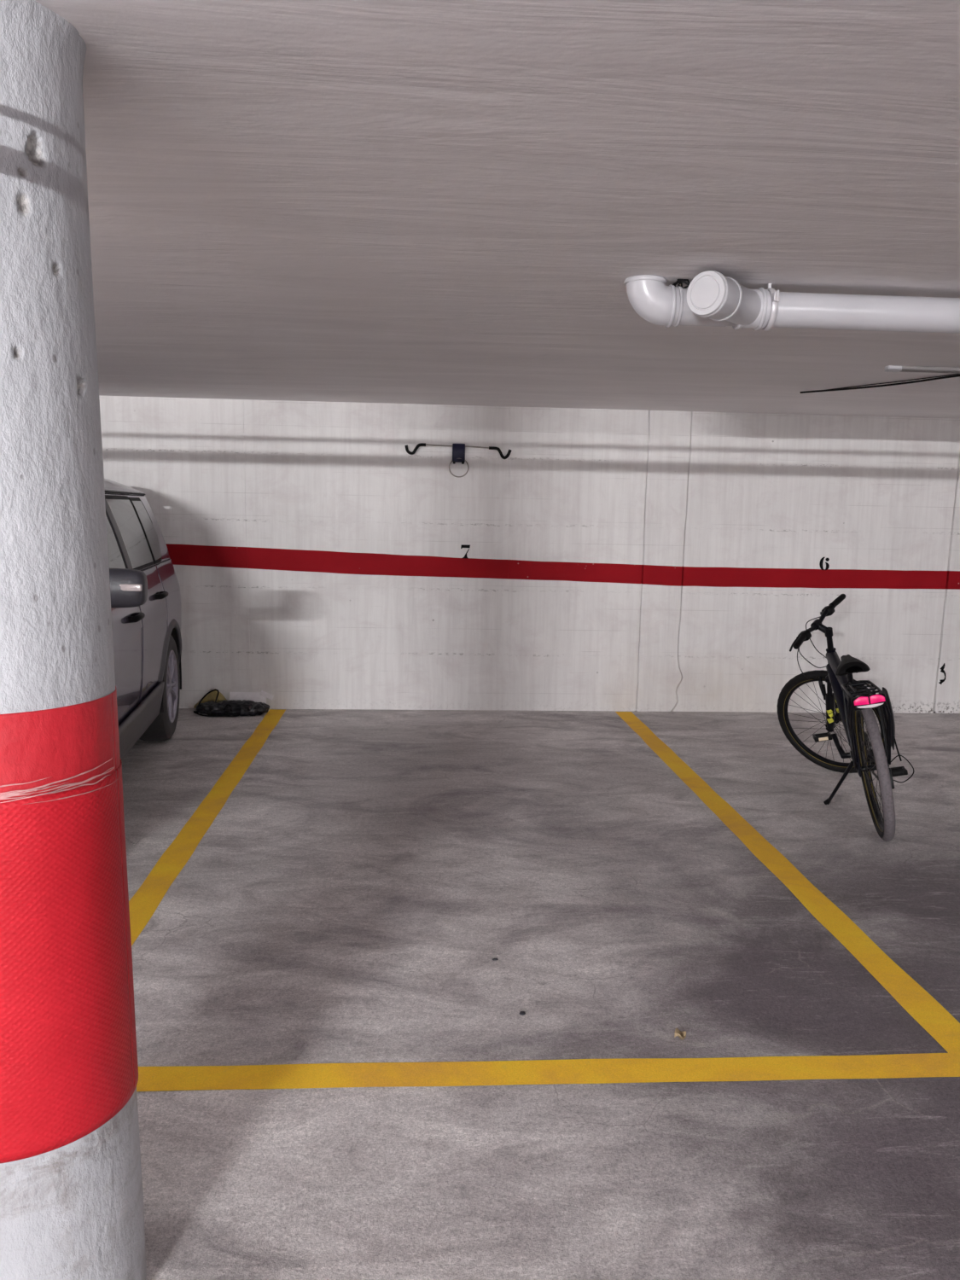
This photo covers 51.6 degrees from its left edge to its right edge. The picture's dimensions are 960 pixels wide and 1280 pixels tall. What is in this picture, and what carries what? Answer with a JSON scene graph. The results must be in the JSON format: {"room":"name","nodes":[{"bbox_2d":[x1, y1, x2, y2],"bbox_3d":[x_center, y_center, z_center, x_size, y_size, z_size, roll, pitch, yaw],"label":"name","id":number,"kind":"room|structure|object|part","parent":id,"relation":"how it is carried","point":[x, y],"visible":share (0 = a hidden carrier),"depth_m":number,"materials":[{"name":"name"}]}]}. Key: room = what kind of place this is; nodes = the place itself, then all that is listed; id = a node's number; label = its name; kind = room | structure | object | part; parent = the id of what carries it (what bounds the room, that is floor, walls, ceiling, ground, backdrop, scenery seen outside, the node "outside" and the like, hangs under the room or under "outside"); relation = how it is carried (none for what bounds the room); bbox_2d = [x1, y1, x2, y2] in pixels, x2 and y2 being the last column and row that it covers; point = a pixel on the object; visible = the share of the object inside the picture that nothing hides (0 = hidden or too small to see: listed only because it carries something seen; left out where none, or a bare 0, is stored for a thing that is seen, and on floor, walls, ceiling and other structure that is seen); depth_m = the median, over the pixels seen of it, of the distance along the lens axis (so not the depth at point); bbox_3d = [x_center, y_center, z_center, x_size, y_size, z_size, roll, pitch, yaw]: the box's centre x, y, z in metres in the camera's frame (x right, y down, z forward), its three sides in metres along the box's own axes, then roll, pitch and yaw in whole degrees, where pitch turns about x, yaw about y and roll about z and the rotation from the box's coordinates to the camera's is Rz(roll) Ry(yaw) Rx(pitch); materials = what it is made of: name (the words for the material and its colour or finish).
{"room":"parking garage","nodes":[
{"label":"parking garage","id":0,"kind":"room"},
{"bbox_2d":[34,0,959,418],"bbox_3d":[0.036,-0.752,-0.422,17.600,0.100,15.957,1,7,-4],"label":"ceiling","id":1,"kind":"structure","parent":0,"point":[450,202],"depth_m":2.36,"materials":[{"name":"white concrete"}]},
{"bbox_2d":[623,270,959,333],"bbox_3d":[4.374,-1.040,3.379,7.820,0.152,0.322,1,7,-4],"label":"drain pipe","id":2,"kind":"object","parent":1,"relation":"attached to","point":[712,299],"visible":1,"depth_m":3.21,"materials":[{"name":"white plastic"}]},
{"bbox_2d":[800,373,959,393],"bbox_3d":[2.398,-1.389,5.280,0.084,0.018,1.711,-3,9,-30],"label":"loose cable","id":3,"kind":"object","parent":1,"relation":"attached to","point":[939,377],"visible":1,"depth_m":5.52,"materials":[{"name":"black plastic"}]},
{"bbox_2d":[884,365,959,373],"bbox_3d":[2.945,-1.341,5.003,1.845,0.027,0.048,1,7,-4],"label":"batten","id":4,"kind":"object","parent":1,"relation":"attached to","point":[890,368],"visible":1,"depth_m":4.93,"materials":[{"name":"white plastic"}]},
{"bbox_2d":[98,395,959,713],"bbox_3d":[-0.476,-0.610,7.474,17.000,2.251,0.303,1,7,-4],"label":"wall","id":5,"kind":"structure","parent":0,"point":[615,560],"depth_m":7.39,"materials":[{"name":"white paint"}]},
{"bbox_2d":[404,442,511,477],"bbox_3d":[-0.160,-1.304,7.212,0.774,0.242,0.081,1,7,-4],"label":"wall hook","id":6,"kind":"object","parent":5,"relation":"attached to","point":[458,450],"visible":1,"depth_m":7.20,"materials":[{"name":"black metal"}]},
{"bbox_3d":[-0.319,-1.408,7.177,0.239,0.013,0.013,0,8,-7],"label":"hook arm","id":7,"kind":"part","parent":6,"relation":"part of","materials":[{"name":"metal"}]},
{"bbox_3d":[0.008,-1.397,7.199,0.233,0.021,0.011,1,7,0],"label":"hook arm","id":8,"kind":"part","parent":6,"relation":"part of","materials":[{"name":"metal"}]},
{"bbox_2d":[121,708,959,1279],"bbox_3d":[-0.011,1.627,-0.111,17.600,0.202,15.957,1,7,-4],"label":"floor","id":9,"kind":"structure","parent":0,"point":[340,1078],"depth_m":3.08,"materials":[{"name":"concrete"}]},
{"bbox_2d":[0,0,146,1279],"bbox_3d":[-0.856,0.133,1.740,0.472,2.251,0.424,1,7,-4],"label":"concrete pillar","id":10,"kind":"structure","parent":9,"relation":"on","point":[72,1198],"depth_m":1.63,"materials":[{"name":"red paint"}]},
{"bbox_2d":[104,478,181,760],"bbox_3d":[-2.582,-0.002,4.715,2.207,1.680,4.381,0,7,-6],"label":"car","id":11,"kind":"object","parent":9,"relation":"on","point":[146,607],"visible":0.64,"depth_m":5.53,"materials":[{"name":"silver metal"}]},
{"bbox_3d":[-1.828,-0.481,4.709,0.134,0.369,0.870,0,8,-9],"label":"pane","id":12,"kind":"part","parent":11,"relation":"part of","materials":[{"name":"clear glass"}]},
{"bbox_3d":[-1.903,-0.547,5.191,0.186,0.400,0.110,2,7,6],"label":"pillar trim","id":13,"kind":"part","parent":11,"relation":"part of","materials":[{"name":"grey plastic"}]},
{"bbox_3d":[-2.078,-0.841,5.655,0.024,0.012,1.950,0,8,-9],"label":"drip rail","id":14,"kind":"part","parent":11,"relation":"part of","materials":[{"name":"black rubber"}]},
{"bbox_3d":[-1.739,0.075,4.740,0.064,0.694,1.054,0,8,-9],"label":"door","id":15,"kind":"part","parent":11,"relation":"part of","materials":[{"name":"silver metal"}]},
{"bbox_2d":[109,567,147,608],"bbox_3d":[-1.558,-0.221,4.231,0.264,0.170,0.133,0,8,-9],"label":"mirror","id":16,"kind":"object","parent":11,"relation":"attached to","point":[128,587],"depth_m":4.18,"materials":[{"name":"grey plastic"}]},
{"bbox_3d":[-1.966,-0.605,5.589,0.135,0.366,0.682,0,8,-9],"label":"pane","id":17,"kind":"part","parent":11,"relation":"part of","materials":[{"name":"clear glass"}]},
{"bbox_3d":[-1.742,-0.101,5.036,0.064,0.068,0.228,0,8,-9],"label":"door handle","id":18,"kind":"part","parent":11,"relation":"part of","materials":[{"name":"black plastic"}]},
{"bbox_3d":[-2.053,-0.681,6.154,0.130,0.356,0.385,0,8,-9],"label":"pane","id":19,"kind":"part","parent":11,"relation":"part of","materials":[{"name":"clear glass"}]},
{"bbox_3d":[-1.883,-0.052,5.667,0.066,0.700,0.823,0,8,-9],"label":"door","id":20,"kind":"part","parent":11,"relation":"part of","materials":[{"name":"silver metal"}]},
{"bbox_3d":[-1.873,-0.250,5.843,0.064,0.068,0.228,0,8,-9],"label":"door handle","id":21,"kind":"part","parent":11,"relation":"part of","materials":[{"name":"black plastic"}]},
{"bbox_3d":[-2.024,-0.166,6.493,0.118,0.707,0.857,-1,8,-14],"label":"quarter panel","id":22,"kind":"part","parent":11,"relation":"part of","materials":[{"name":"silver metal"}]},
{"bbox_2d":[193,688,226,708],"bbox_3d":[-1.980,0.437,7.313,0.251,0.160,0.075,1,7,-4],"label":"sack","id":23,"kind":"object","parent":9,"relation":"on","point":[211,696],"visible":0.38,"depth_m":7.28,"materials":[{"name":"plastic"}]},
{"bbox_2d":[193,689,269,716],"bbox_3d":[-1.789,0.452,7.168,0.536,0.174,0.230,1,7,-4],"label":"bag","id":24,"kind":"object","parent":9,"relation":"on","point":[222,708],"visible":1,"depth_m":7.11,"materials":[{"name":"fabric"}]},
{"bbox_2d":[229,690,273,703],"bbox_3d":[-1.690,0.445,7.338,0.323,0.138,0.084,1,7,-4],"label":"board","id":25,"kind":"object","parent":9,"relation":"on","point":[261,696],"visible":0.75,"depth_m":7.34,"materials":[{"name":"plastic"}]},
{"bbox_2d":[674,1027,686,1039],"bbox_3d":[0.577,1.138,2.857,0.033,0.028,0.040,5,9,29],"label":"dry leaf","id":26,"kind":"object","parent":9,"relation":"on","point":[682,1035],"visible":1,"depth_m":2.86,"materials":[{"name":"beige plant"}]},
{"bbox_2d":[776,593,913,841],"bbox_3d":[1.923,0.342,5.136,0.611,1.067,1.686,3,8,12],"label":"bicycle","id":27,"kind":"object","parent":9,"relation":"on","point":[852,709],"visible":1,"depth_m":4.92,"materials":[{"name":"black metal"}]},
{"bbox_3d":[1.729,0.011,5.432,0.162,0.036,0.043,-36,11,-39],"label":"brake lever","id":28,"kind":"part","parent":27,"relation":"part of","materials":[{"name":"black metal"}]},
{"bbox_3d":[1.929,-0.023,5.524,0.048,0.203,0.100,-36,11,-39],"label":"stem","id":29,"kind":"part","parent":27,"relation":"part of","materials":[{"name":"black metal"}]},
{"bbox_3d":[1.843,0.216,4.934,0.046,0.163,0.087,-10,5,13],"label":"seat post","id":30,"kind":"part","parent":27,"relation":"part of","materials":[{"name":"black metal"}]},
{"bbox_3d":[1.915,0.353,5.135,0.146,0.524,1.046,-10,5,13],"label":"frame","id":31,"kind":"part","parent":27,"relation":"part of","materials":[{"name":"black metal"}]}
]}

